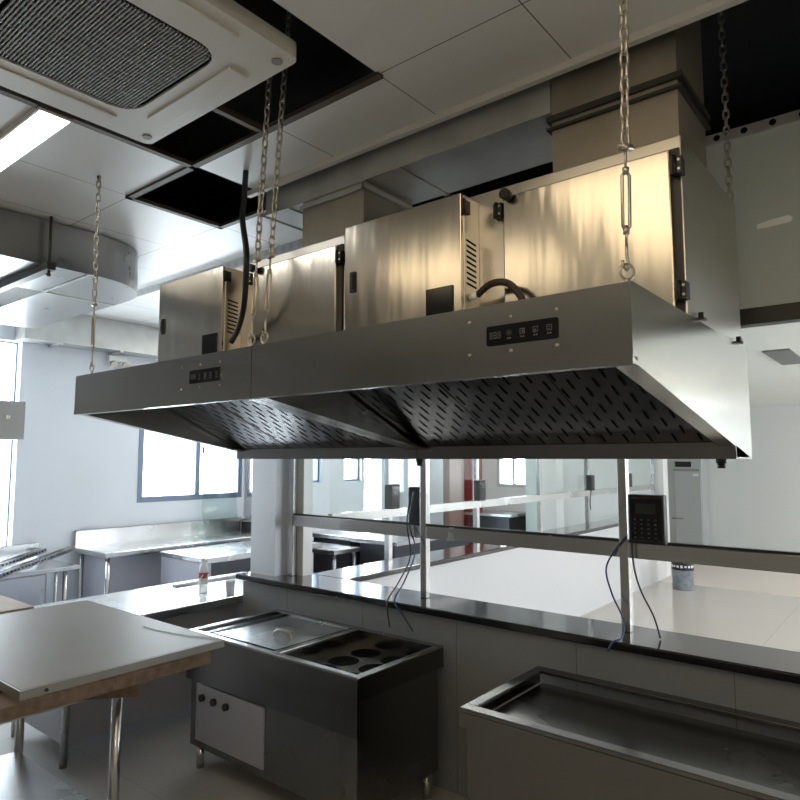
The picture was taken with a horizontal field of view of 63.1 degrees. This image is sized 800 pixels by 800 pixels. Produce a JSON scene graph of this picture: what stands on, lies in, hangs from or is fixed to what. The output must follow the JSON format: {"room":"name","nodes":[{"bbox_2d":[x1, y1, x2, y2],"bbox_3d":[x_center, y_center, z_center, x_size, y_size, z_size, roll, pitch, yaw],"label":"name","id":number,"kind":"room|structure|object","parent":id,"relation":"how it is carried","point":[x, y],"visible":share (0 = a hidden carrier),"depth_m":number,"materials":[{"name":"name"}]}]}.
{"room":"commercial kitchen","nodes":[
{"label":"commercial kitchen","id":0,"kind":"room"},
{"bbox_2d":[0,324,399,603],"bbox_3d":[-2.989,0.406,6.146,0.200,3.500,12.800,-4,-7,39],"label":"wall","id":1,"kind":"structure","parent":0,"point":[70,473],"depth_m":6.00,"materials":[{"name":"white paint"}]},
{"bbox_2d":[0,341,17,545],"bbox_3d":[-3.741,0.616,5.243,0.080,2.320,1.085,-4,-7,39],"label":"window","id":2,"kind":"structure","parent":1,"relation":"in","point":[15,345],"depth_m":5.66,"materials":[{"name":"blue"}]},
{"bbox_2d":[0,543,38,562],"bbox_3d":[-3.611,1.263,5.075,0.040,0.150,1.480,-4,-7,39],"label":"backsplash","id":3,"kind":"structure","parent":1,"relation":"attached to","point":[8,551],"depth_m":5.51,"materials":[{"name":"metal"}]},
{"bbox_2d":[14,315,158,358],"bbox_3d":[-2.182,-0.530,6.879,0.240,0.298,3.380,-4,-7,39],"label":"duct","id":4,"kind":"object","parent":1,"relation":"attached to","point":[112,337],"visible":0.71,"depth_m":6.01,"materials":[{"name":"silver metal"}]},
{"bbox_2d":[107,355,129,367],"bbox_3d":[-2.724,-0.365,6.297,0.110,0.126,0.188,-4,-7,39],"label":"emergency light","id":5,"kind":"object","parent":1,"relation":"attached to","point":[114,360],"visible":0.97,"depth_m":6.29,"materials":[{"name":"white plastic"}]},
{"bbox_2d":[74,517,241,547],"bbox_3d":[-2.366,1.327,6.603,0.050,0.150,1.820,-4,-7,39],"label":"backsplash","id":6,"kind":"structure","parent":1,"relation":"attached to","point":[104,536],"depth_m":6.48,"materials":[{"name":"metal"}]},
{"bbox_2d":[137,429,241,502],"bbox_3d":[-2.217,0.496,6.970,0.105,1.130,1.260,-4,-7,39],"label":"window","id":7,"kind":"structure","parent":1,"relation":"in","point":[196,447],"depth_m":6.96,"materials":[{"name":"blue"}]},
{"bbox_2d":[313,459,318,482],"bbox_3d":[-1.136,0.661,8.402,0.080,0.800,0.180,-4,-7,39],"label":"window","id":8,"kind":"structure","parent":1,"relation":"in","point":[315,461],"depth_m":8.42,"materials":[{"name":"blue"}]},
{"bbox_2d":[344,459,358,480],"bbox_3d":[-0.707,0.709,8.928,0.080,0.800,0.340,-4,-7,39],"label":"window","id":9,"kind":"structure","parent":1,"relation":"in","point":[355,461],"depth_m":9.01,"materials":[{"name":"blue"}]},
{"bbox_2d":[250,192,289,576],"bbox_3d":[-0.821,-0.184,4.389,0.240,2.640,0.210,-4,-7,39],"label":"wall pillar","id":10,"kind":"structure","parent":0,"point":[270,477],"depth_m":4.21,"materials":[{"name":"white paint"}]},
{"bbox_2d":[0,0,712,327],"bbox_3d":[0.700,-1.016,3.271,9.300,0.015,12.800,-4,-7,39],"label":"ceiling","id":11,"kind":"structure","parent":0,"point":[432,57],"depth_m":2.45,"materials":[{"name":"paint"}]},
{"bbox_2d":[0,400,25,440],"bbox_3d":[-3.502,-0.363,3.897,1.112,1.173,1.965,-4,-7,39],"label":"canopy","id":12,"kind":"object","parent":11,"relation":"hanging from","point":[12,413],"visible":1,"depth_m":4.22,"materials":[{"name":"grey metal"}]},
{"bbox_2d":[0,216,55,292],"bbox_3d":[-2.148,-0.803,3.710,0.760,0.330,0.045,-4,-7,39],"label":"hanger","id":13,"kind":"object","parent":11,"relation":"hanging from","point":[47,267],"visible":0.88,"depth_m":3.56,"materials":[{"name":"grey metal"}]},
{"bbox_2d":[0,107,73,173],"bbox_3d":[-1.760,-1.040,2.821,1.221,0.020,0.126,-4,-7,39],"label":"recessed light","id":14,"kind":"object","parent":11,"relation":"in","point":[38,125],"visible":1,"depth_m":2.58,"materials":[{"name":"white plastic"}]},
{"bbox_2d":[0,208,138,328],"bbox_3d":[-3.076,-0.844,3.593,1.910,0.250,2.765,-4,-7,39],"label":"duct","id":15,"kind":"object","parent":11,"relation":"attached to","point":[41,301],"visible":0.96,"depth_m":3.83,"materials":[{"name":"silver metal"}]},
{"bbox_2d":[89,175,101,373],"bbox_3d":[-1.402,-0.584,2.998,0.029,0.924,0.095,2,-6,-21],"label":"chain","id":16,"kind":"object","parent":11,"relation":"hanging from","point":[93,304],"visible":0.99,"depth_m":2.99,"materials":[{"name":"silver metal"}]},
{"bbox_2d":[74,346,422,465],"bbox_3d":[-0.651,0.100,3.084,1.304,0.422,1.174,-4,-7,39],"label":"range hood","id":17,"kind":"object","parent":16,"relation":"hanging from","point":[206,399],"visible":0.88,"depth_m":3.03,"materials":[{"name":"silver metal"}]},
{"bbox_2d":[157,235,344,361],"bbox_3d":[-0.520,-0.363,3.223,1.250,0.525,0.780,-4,-7,39],"label":"air purifier","id":18,"kind":"object","parent":17,"relation":"on","point":[199,313],"visible":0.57,"depth_m":2.94,"materials":[{"name":"metal"}]},
{"bbox_2d":[266,72,552,246],"bbox_3d":[0.036,-1.030,2.848,1.510,0.734,0.363,-4,-7,39],"label":"duct","id":19,"kind":"object","parent":18,"relation":"on","point":[505,136],"visible":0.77,"depth_m":2.70,"materials":[{"name":"silver metal"}]},
{"bbox_2d":[0,0,295,143],"bbox_3d":[-0.950,-1.404,2.064,0.905,0.631,0.880,-4,-7,39],"label":"air conditioner","id":20,"kind":"object","parent":11,"relation":"attached to","point":[142,71],"visible":1,"depth_m":2.08,"materials":[{"name":"white plastic"}]},
{"bbox_2d":[0,0,211,107],"bbox_3d":[-0.950,-1.106,2.037,0.565,0.017,0.540,-4,-7,39],"label":"grille","id":21,"kind":"object","parent":20,"relation":"attached to","point":[108,53],"depth_m":2.04,"materials":[{"name":"black"}]},
{"bbox_2d":[0,71,382,169],"bbox_3d":[-0.836,-1.105,2.138,1.115,0.012,1.100,-4,-7,39],"label":"trim","id":22,"kind":"structure","parent":11,"relation":"attached to","point":[376,76],"depth_m":2.50,"materials":[{"name":"grey metal"}]},
{"bbox_2d":[125,167,265,228],"bbox_3d":[-0.969,-1.002,3.275,0.560,0.012,0.565,-4,-7,39],"label":"trim","id":23,"kind":"structure","parent":11,"relation":"attached to","point":[133,196],"depth_m":3.30,"materials":[{"name":"grey metal"}]},
{"bbox_2d":[136,238,302,297],"bbox_3d":[-1.279,-0.876,4.426,2.000,0.055,0.016,-4,-7,39],"label":"trim","id":24,"kind":"structure","parent":11,"relation":"attached to","point":[297,244],"depth_m":4.25,"materials":[{"name":"grey metal"}]},
{"bbox_2d":[212,105,261,132],"bbox_3d":[-0.640,-1.083,2.474,0.025,0.025,0.270,-4,-7,39],"label":"trim","id":25,"kind":"structure","parent":11,"relation":"attached to","point":[222,110],"depth_m":2.49,"materials":[{"name":"grey metal"}]},
{"bbox_2d":[229,170,249,343],"bbox_3d":[-0.703,-0.652,2.895,0.051,0.784,0.257,3,-6,-27],"label":"conduit","id":26,"kind":"object","parent":11,"relation":"hanging from","point":[242,216],"visible":1,"depth_m":2.84,"materials":[{"name":"black plastic"}]},
{"bbox_2d":[247,0,747,197],"bbox_3d":[1.478,-1.166,1.394,5.720,0.025,0.025,-4,-7,39],"label":"trim","id":27,"kind":"structure","parent":11,"relation":"attached to","point":[715,6],"depth_m":2.24,"materials":[{"name":"white metal"}]},
{"bbox_2d":[616,0,634,281],"bbox_3d":[0.513,-0.721,1.496,0.046,0.927,0.031,-2,-5,19],"label":"chain","id":28,"kind":"object","parent":11,"relation":"hanging from","point":[626,147],"visible":1,"depth_m":1.48,"materials":[{"name":"silver metal"}]},
{"bbox_2d":[0,564,799,799],"bbox_3d":[1.732,2.051,4.350,9.600,0.100,16.400,-4,-7,39],"label":"floor","id":29,"kind":"structure","parent":0,"point":[158,761],"depth_m":3.82,"materials":[{"name":"tile"}]},
{"bbox_2d":[0,543,79,605],"bbox_3d":[-3.371,1.614,4.926,0.560,0.875,1.600,-4,-7,39],"label":"bench","id":30,"kind":"object","parent":29,"relation":"on","point":[28,586],"visible":0.57,"depth_m":5.18,"materials":[{"name":"metal"}]},
{"bbox_2d":[0,548,46,568],"bbox_3d":[-2.991,1.243,5.063,0.052,0.038,1.133,1,-5,-9],"label":"channel","id":31,"kind":"object","parent":30,"relation":"on","point":[27,555],"visible":1,"depth_m":5.15,"materials":[{"name":"metal"}]},
{"bbox_2d":[0,546,75,578],"bbox_3d":[-2.805,1.247,5.054,0.052,0.048,1.515,1,-5,-9],"label":"channel","id":32,"kind":"object","parent":30,"relation":"on","point":[9,571],"visible":1,"depth_m":4.95,"materials":[{"name":"metal"}]},
{"bbox_2d":[0,559,79,579],"bbox_3d":[-3.371,1.345,4.950,0.560,0.035,1.600,-4,-7,39],"label":"countertop","id":33,"kind":"structure","parent":30,"relation":"on","point":[51,566],"depth_m":5.27,"materials":[{"name":"metal"}]},
{"bbox_2d":[0,697,122,799],"bbox_3d":[-1.647,1.475,2.610,1.000,0.733,0.670,-4,-7,39],"label":"work table","id":34,"kind":"object","parent":29,"relation":"on","point":[21,778],"visible":0.33,"depth_m":2.74,"materials":[{"name":"metal"}]},
{"bbox_2d":[0,682,146,699],"bbox_3d":[-1.270,1.064,2.405,0.611,0.045,0.160,1,-5,-11],"label":"plank","id":35,"kind":"object","parent":34,"relation":"on","point":[135,690],"visible":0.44,"depth_m":2.38,"materials":[{"name":"brown wood"}]},
{"bbox_2d":[0,651,210,722],"bbox_3d":[-1.079,1.014,2.351,0.150,0.042,0.820,-4,-7,39],"label":"plank","id":36,"kind":"object","parent":35,"relation":"on","point":[11,708],"visible":0.67,"depth_m":2.26,"materials":[{"name":"brown wood"}]},
{"bbox_2d":[0,600,223,700],"bbox_3d":[-1.445,1.017,2.780,1.212,0.030,0.787,-4,-7,39],"label":"tabletop","id":37,"kind":"object","parent":36,"relation":"on","point":[44,650],"visible":1,"depth_m":2.63,"materials":[{"name":"laminate"}]},
{"bbox_2d":[0,595,33,613],"bbox_3d":[-2.586,1.131,3.503,0.860,0.020,0.820,-4,-7,39],"label":"board","id":38,"kind":"object","parent":37,"relation":"on","point":[7,605],"visible":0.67,"depth_m":3.55,"materials":[{"name":"beige wood"}]},
{"bbox_2d":[144,626,218,637],"bbox_3d":[-0.959,1.001,2.802,0.446,0.004,0.031,-3,-6,27],"label":"wire","id":39,"kind":"object","parent":37,"relation":"on","point":[144,626],"visible":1,"depth_m":2.77,"materials":[{"name":"grey"}]},
{"bbox_2d":[11,572,242,769],"bbox_3d":[-1.492,1.623,4.235,0.725,0.732,1.700,-4,-7,39],"label":"countertop","id":40,"kind":"structure","parent":29,"relation":"on","point":[182,606],"depth_m":3.92,"materials":[{"name":"metal"}]},
{"bbox_2d":[34,572,242,619],"bbox_3d":[-1.492,1.300,4.264,0.725,0.050,1.700,-4,-7,39],"label":"countertop","id":41,"kind":"structure","parent":40,"relation":"on","point":[164,601],"depth_m":4.14,"materials":[{"name":"metal"}]},
{"bbox_2d":[198,558,208,593],"bbox_3d":[-1.308,1.167,4.333,0.072,0.228,0.069,-4,-7,39],"label":"water bottle","id":42,"kind":"object","parent":40,"relation":"on","point":[203,574],"visible":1,"depth_m":4.31,"materials":[{"name":"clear plastic"}]},
{"bbox_2d":[225,579,235,594],"bbox_3d":[-1.119,1.233,4.290,0.070,0.088,0.069,-4,-7,39],"label":"plastic cup","id":43,"kind":"object","parent":40,"relation":"on","point":[230,584],"visible":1,"depth_m":4.27,"materials":[{"name":"white"}]},
{"bbox_2d":[74,517,250,598],"bbox_3d":[-2.160,1.710,6.400,0.580,0.950,1.820,-4,-7,39],"label":"countertop","id":44,"kind":"structure","parent":29,"relation":"on","point":[116,559],"depth_m":5.98,"materials":[{"name":"metal"}]},
{"bbox_2d":[160,541,321,584],"bbox_3d":[-1.435,1.753,5.987,0.700,0.790,1.300,-4,-7,39],"label":"countertop","id":45,"kind":"structure","parent":29,"relation":"on","point":[178,565],"depth_m":5.60,"materials":[{"name":"metal"}]},
{"bbox_2d":[241,459,252,531],"bbox_3d":[-1.446,1.161,7.271,0.660,2.200,0.310,-4,-7,39],"label":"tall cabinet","id":46,"kind":"object","parent":29,"relation":"on","point":[246,522],"visible":0.07,"depth_m":7.37,"materials":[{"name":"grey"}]},
{"bbox_2d":[241,518,250,521],"bbox_3d":[-1.446,1.345,7.254,0.660,0.030,0.310,-4,-7,39],"label":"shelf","id":47,"kind":"object","parent":46,"relation":"attached to","point":[243,519],"depth_m":7.29,"materials":[{"name":"metal"}]},
{"bbox_2d":[186,609,443,799],"bbox_3d":[-0.460,1.534,3.273,1.225,0.736,0.621,-4,-7,39],"label":"stove","id":48,"kind":"object","parent":29,"relation":"on","point":[315,708],"visible":0.99,"depth_m":3.00,"materials":[{"name":"metal"}]},
{"bbox_2d":[284,631,428,674],"bbox_3d":[-0.200,1.232,3.092,0.490,0.076,0.545,-4,-7,39],"label":"stove top","id":49,"kind":"object","parent":48,"relation":"on","point":[348,652],"depth_m":3.24,"materials":[{"name":"metal"}]},
{"bbox_2d":[312,541,360,569],"bbox_3d":[-0.820,1.846,6.628,0.800,0.720,0.380,-4,-7,39],"label":"table","id":50,"kind":"object","parent":29,"relation":"on","point":[334,550],"visible":0.23,"depth_m":6.43,"materials":[{"name":"metal"}]},
{"bbox_2d":[312,541,360,554],"bbox_3d":[-0.820,1.510,6.659,0.800,0.045,0.380,-4,-7,39],"label":"countertop","id":51,"kind":"structure","parent":50,"relation":"on","point":[327,548],"depth_m":6.43,"materials":[{"name":"metal"}]},
{"bbox_2d":[312,529,372,572],"bbox_3d":[-0.543,1.856,7.178,0.700,0.800,0.720,-4,-7,39],"label":"countertop","id":52,"kind":"structure","parent":29,"relation":"on","point":[321,562],"depth_m":6.97,"materials":[{"name":"metal"}]},
{"bbox_2d":[351,534,468,564],"bbox_3d":[0.192,1.841,7.013,0.610,0.800,1.450,-4,-7,39],"label":"countertop","id":53,"kind":"structure","parent":29,"relation":"on","point":[372,546],"depth_m":6.58,"materials":[{"name":"metal"}]},
{"bbox_2d":[400,459,442,524],"bbox_3d":[0.327,1.436,9.752,0.290,2.100,0.700,-4,-7,39],"label":"tall cabinet","id":54,"kind":"object","parent":29,"relation":"on","point":[409,470],"visible":0.14,"depth_m":9.64,"materials":[{"name":"grey"}]},
{"bbox_2d":[443,459,463,525],"bbox_3d":[0.750,1.479,10.224,0.350,2.100,0.370,-4,-7,39],"label":"tall cabinet","id":55,"kind":"object","parent":29,"relation":"on","point":[453,481],"visible":0.21,"depth_m":10.07,"materials":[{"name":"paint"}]},
{"bbox_2d":[463,459,482,543],"bbox_3d":[1.144,1.526,10.739,0.310,2.100,0.310,-4,-7,39],"label":"tall cabinet","id":56,"kind":"object","parent":29,"relation":"on","point":[467,463],"visible":0.14,"depth_m":10.59,"materials":[{"name":"red paint"}]},
{"bbox_2d":[464,509,525,543],"bbox_3d":[1.524,2.131,10.104,0.850,0.780,0.650,-4,-7,39],"label":"countertop","id":57,"kind":"structure","parent":29,"relation":"on","point":[495,519],"depth_m":9.90,"materials":[{"name":"metal"}]},
{"bbox_2d":[525,459,536,531],"bbox_3d":[2.094,1.452,9.921,0.200,2.100,0.390,-4,-7,39],"label":"tall cabinet","id":58,"kind":"object","parent":29,"relation":"on","point":[530,464],"visible":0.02,"depth_m":9.78,"materials":[{"name":"white"}]},
{"bbox_2d":[459,666,799,799],"bbox_3d":[0.909,1.452,2.178,1.285,0.700,0.618,-4,-7,39],"label":"sink","id":59,"kind":"object","parent":29,"relation":"on","point":[549,742],"visible":1,"depth_m":2.20,"materials":[{"name":"metal"}]},
{"bbox_2d":[671,562,693,590],"bbox_3d":[3.506,2.155,8.068,0.270,0.364,0.270,-4,-7,39],"label":"trash can","id":60,"kind":"object","parent":29,"relation":"on","point":[682,573],"visible":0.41,"depth_m":7.96,"materials":[{"name":"grey plastic"}]},
{"bbox_2d":[672,459,710,544],"bbox_3d":[5.161,1.652,11.581,0.500,2.000,0.470,-4,-7,39],"label":"fridge","id":61,"kind":"object","parent":29,"relation":"on","point":[692,516],"visible":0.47,"depth_m":11.41,"materials":[{"name":"grey metal"}]},
{"bbox_2d":[139,0,799,223],"bbox_3d":[1.740,-1.540,4.605,9.700,0.100,16.500,-4,-7,39],"label":"ceiling slab","id":62,"kind":"structure","parent":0,"point":[762,39],"depth_m":3.37,"materials":[{"name":"grey"}]},
{"bbox_2d":[247,77,271,345],"bbox_3d":[-0.492,-0.941,2.358,0.099,1.520,0.030,-1,-5,7],"label":"chain","id":63,"kind":"object","parent":62,"relation":"hanging from","point":[256,259],"visible":0.69,"depth_m":2.33,"materials":[{"name":"silver metal"}]},
{"bbox_2d":[260,11,290,343],"bbox_3d":[-0.431,-0.944,2.314,0.112,1.519,0.031,0,-5,5],"label":"chain","id":64,"kind":"object","parent":62,"relation":"hanging from","point":[269,256],"visible":0.77,"depth_m":2.29,"materials":[{"name":"silver metal"}]},
{"bbox_2d":[251,281,751,467],"bbox_3d":[0.364,0.025,2.264,1.304,0.422,1.174,-4,-7,39],"label":"range hood","id":65,"kind":"object","parent":64,"relation":"hanging from","point":[617,370],"visible":1,"depth_m":2.02,"materials":[{"name":"metal"}]},
{"bbox_2d":[345,135,743,345],"bbox_3d":[0.497,-0.438,2.401,1.250,0.525,0.780,-4,-7,39],"label":"air purifier","id":66,"kind":"object","parent":65,"relation":"on","point":[560,231],"visible":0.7,"depth_m":2.08,"materials":[{"name":"metal"}]},
{"bbox_2d":[468,278,525,300],"bbox_3d":[0.314,-0.300,2.090,0.232,0.178,0.047,-5,-7,42],"label":"hose","id":67,"kind":"object","parent":66,"relation":"attached to","point":[512,286],"visible":0.73,"depth_m":2.08,"materials":[{"name":"black plastic"}]},
{"bbox_2d":[546,20,710,171],"bbox_3d":[0.779,-1.200,2.245,0.440,0.964,0.343,-4,-7,39],"label":"exhaust riser","id":68,"kind":"object","parent":66,"relation":"on","point":[666,94],"visible":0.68,"depth_m":2.10,"materials":[{"name":"grey metal"}]},
{"bbox_2d":[717,11,742,344],"bbox_3d":[1.206,-0.942,2.400,0.040,1.530,0.023,-4,-7,39],"label":"chain","id":69,"kind":"object","parent":62,"relation":"hanging from","point":[721,13],"visible":0.58,"depth_m":2.41,"materials":[{"name":"silver metal"}]},
{"bbox_2d":[362,526,666,616],"bbox_3d":[1.537,1.784,6.524,0.260,0.825,6.320,-4,-7,39],"label":"wall","id":70,"kind":"structure","parent":0,"point":[567,583],"depth_m":6.01,"materials":[{"name":"white paint"}]},
{"bbox_2d":[313,517,618,581],"bbox_3d":[1.539,1.356,6.565,0.320,0.035,6.315,-4,-7,39],"label":"granite ledge","id":71,"kind":"object","parent":70,"relation":"on","point":[369,571],"visible":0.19,"depth_m":4.91,"materials":[{"name":"stone"}]},
{"bbox_2d":[297,459,654,575],"bbox_3d":[1.422,0.672,6.638,0.235,1.340,6.385,-4,-7,39],"label":"window frame","id":72,"kind":"structure","parent":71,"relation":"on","point":[305,466],"depth_m":4.72,"materials":[{"name":"metal"}]},
{"bbox_2d":[385,484,399,508],"bbox_3d":[-0.052,0.678,4.570,0.065,0.170,0.100,-4,-7,39],"label":"payment terminal","id":73,"kind":"object","parent":72,"relation":"attached to","point":[392,491],"visible":1,"depth_m":4.54,"materials":[{"name":"black plastic"}]},
{"bbox_2d":[474,480,485,500],"bbox_3d":[0.672,0.759,5.460,0.065,0.170,0.100,-4,-7,39],"label":"payment terminal","id":74,"kind":"object","parent":72,"relation":"attached to","point":[479,485],"visible":1,"depth_m":5.43,"materials":[{"name":"black plastic"}]},
{"bbox_2d":[586,475,594,490],"bbox_3d":[2.121,0.920,7.239,0.065,0.170,0.100,-4,-7,39],"label":"payment terminal","id":75,"kind":"object","parent":72,"relation":"attached to","point":[590,479],"visible":0.98,"depth_m":7.21,"materials":[{"name":"black plastic"}]},
{"bbox_2d":[629,473,631,486],"bbox_3d":[2.864,1.003,8.152,0.065,0.170,0.100,-4,-7,39],"label":"payment terminal","id":76,"kind":"object","parent":72,"relation":"attached to","point":[630,474],"visible":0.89,"depth_m":8.12,"materials":[{"name":"black plastic"}]},
{"bbox_2d":[243,580,799,797],"bbox_3d":[1.661,1.391,2.186,6.720,0.824,0.230,-4,-7,39],"label":"wall","id":77,"kind":"structure","parent":0,"point":[478,659],"depth_m":2.99,"materials":[{"name":"white tile"}]},
{"bbox_2d":[236,572,799,683],"bbox_3d":[1.647,0.962,2.224,6.740,0.035,0.310,-4,-7,39],"label":"granite ledge","id":78,"kind":"object","parent":77,"relation":"on","point":[743,658],"visible":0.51,"depth_m":2.89,"materials":[{"name":"black stone"}]},
{"bbox_2d":[288,459,799,632],"bbox_3d":[1.403,0.339,2.524,5.425,1.260,0.040,-4,-7,39],"label":"window frame","id":79,"kind":"structure","parent":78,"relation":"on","point":[710,555],"depth_m":3.00,"materials":[{"name":"metal"}]},
{"bbox_2d":[386,499,410,627],"bbox_3d":[-0.008,0.855,3.448,0.043,0.642,0.192,-4,-7,39],"label":"cable","id":80,"kind":"object","parent":79,"relation":"hanging from","point":[409,499],"visible":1,"depth_m":3.48,"materials":[{"name":"black plastic"}]},
{"bbox_2d":[394,492,415,631],"bbox_3d":[0.025,0.829,3.405,0.109,0.678,0.262,0,-5,5],"label":"cable","id":81,"kind":"object","parent":79,"relation":"hanging from","point":[413,492],"visible":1,"depth_m":3.46,"materials":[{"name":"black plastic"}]},
{"bbox_2d":[408,487,419,522],"bbox_3d":[0.106,0.585,3.626,0.115,0.200,0.055,-4,-7,39],"label":"payment terminal","id":82,"kind":"object","parent":79,"relation":"attached to","point":[415,511],"visible":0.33,"depth_m":3.61,"materials":[{"name":"black plastic"}]},
{"bbox_2d":[605,535,626,651],"bbox_3d":[0.894,0.805,2.740,0.098,0.454,0.183,-3,-6,32],"label":"cable","id":83,"kind":"object","parent":79,"relation":"hanging from","point":[625,537],"visible":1,"depth_m":2.79,"materials":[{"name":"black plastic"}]},
{"bbox_2d":[628,494,667,545],"bbox_3d":[1.041,0.502,2.739,0.150,0.205,0.050,-4,-7,39],"label":"payment terminal","id":84,"kind":"object","parent":79,"relation":"attached to","point":[647,514],"visible":1,"depth_m":2.72,"materials":[{"name":"black plastic"}]},
{"bbox_2d":[631,543,660,637],"bbox_3d":[1.032,0.783,2.733,0.113,0.406,0.011,-4,-6,36],"label":"cable","id":85,"kind":"object","parent":84,"relation":"hanging from","point":[650,609],"visible":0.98,"depth_m":2.74,"materials":[{"name":"black plastic"}]},
{"bbox_2d":[541,459,563,530],"bbox_3d":[1.687,0.806,7.228,0.180,2.900,0.180,-4,-7,39],"label":"wall column","id":86,"kind":"structure","parent":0,"point":[552,469],"depth_m":7.14,"materials":[{"name":"white paint"}]},
{"bbox_2d":[482,459,670,576],"bbox_3d":[2.437,0.765,10.098,3.230,3.500,0.200,-4,-7,39],"label":"wall","id":87,"kind":"structure","parent":0,"point":[604,506],"depth_m":9.58,"materials":[{"name":"white paint"}]},
{"bbox_2d":[497,459,524,487],"bbox_3d":[1.835,0.925,10.477,0.600,0.950,0.070,-4,-7,39],"label":"window","id":88,"kind":"structure","parent":87,"relation":"in","point":[499,461],"depth_m":10.50,"materials":[{"name":"grey"}]},
{"bbox_2d":[667,405,799,551],"bbox_3d":[6.363,0.681,9.172,8.100,3.500,3.300,-4,-7,39],"label":"wall","id":89,"kind":"structure","parent":0,"point":[754,503],"depth_m":11.13,"materials":[{"name":"white paint"}]},
{"bbox_2d":[706,121,799,308],"bbox_3d":[2.647,-0.803,1.557,4.150,0.710,0.030,-4,-7,39],"label":"wall","id":90,"kind":"structure","parent":0,"point":[765,169],"depth_m":2.53,"materials":[{"name":"white paint"}]},
{"bbox_2d":[706,109,799,146],"bbox_3d":[2.637,-1.163,1.567,4.163,0.040,0.016,-4,-7,39],"label":"trim","id":91,"kind":"structure","parent":90,"relation":"attached to","point":[794,116],"depth_m":2.56,"materials":[{"name":"black metal"}]},
{"bbox_2d":[740,302,799,328],"bbox_3d":[1.760,-0.351,2.251,6.450,0.065,0.070,-4,-7,39],"label":"trim","id":92,"kind":"structure","parent":90,"relation":"attached to","point":[788,312],"depth_m":2.49,"materials":[{"name":"grey"}]},
{"bbox_2d":[757,215,792,228],"bbox_3d":[1.442,-0.686,2.507,0.123,0.033,0.001,-4,-7,39],"label":"tape strip","id":93,"kind":"object","parent":90,"relation":"attached to","point":[784,219],"visible":1,"depth_m":2.50,"materials":[{"name":"white"}]},
{"bbox_2d":[741,322,799,406],"bbox_3d":[4.286,-0.319,6.532,7.900,0.015,9.740,-4,-7,39],"label":"ceiling","id":94,"kind":"structure","parent":0,"point":[771,383],"depth_m":6.43,"materials":[{"name":"white paint"}]},
{"bbox_2d":[762,348,799,364],"bbox_3d":[3.399,-0.374,5.741,0.200,0.018,0.950,-4,-7,39],"label":"ceiling vent","id":95,"kind":"object","parent":94,"relation":"in","point":[787,356],"visible":1,"depth_m":5.62,"materials":[{"name":"grey metal"}]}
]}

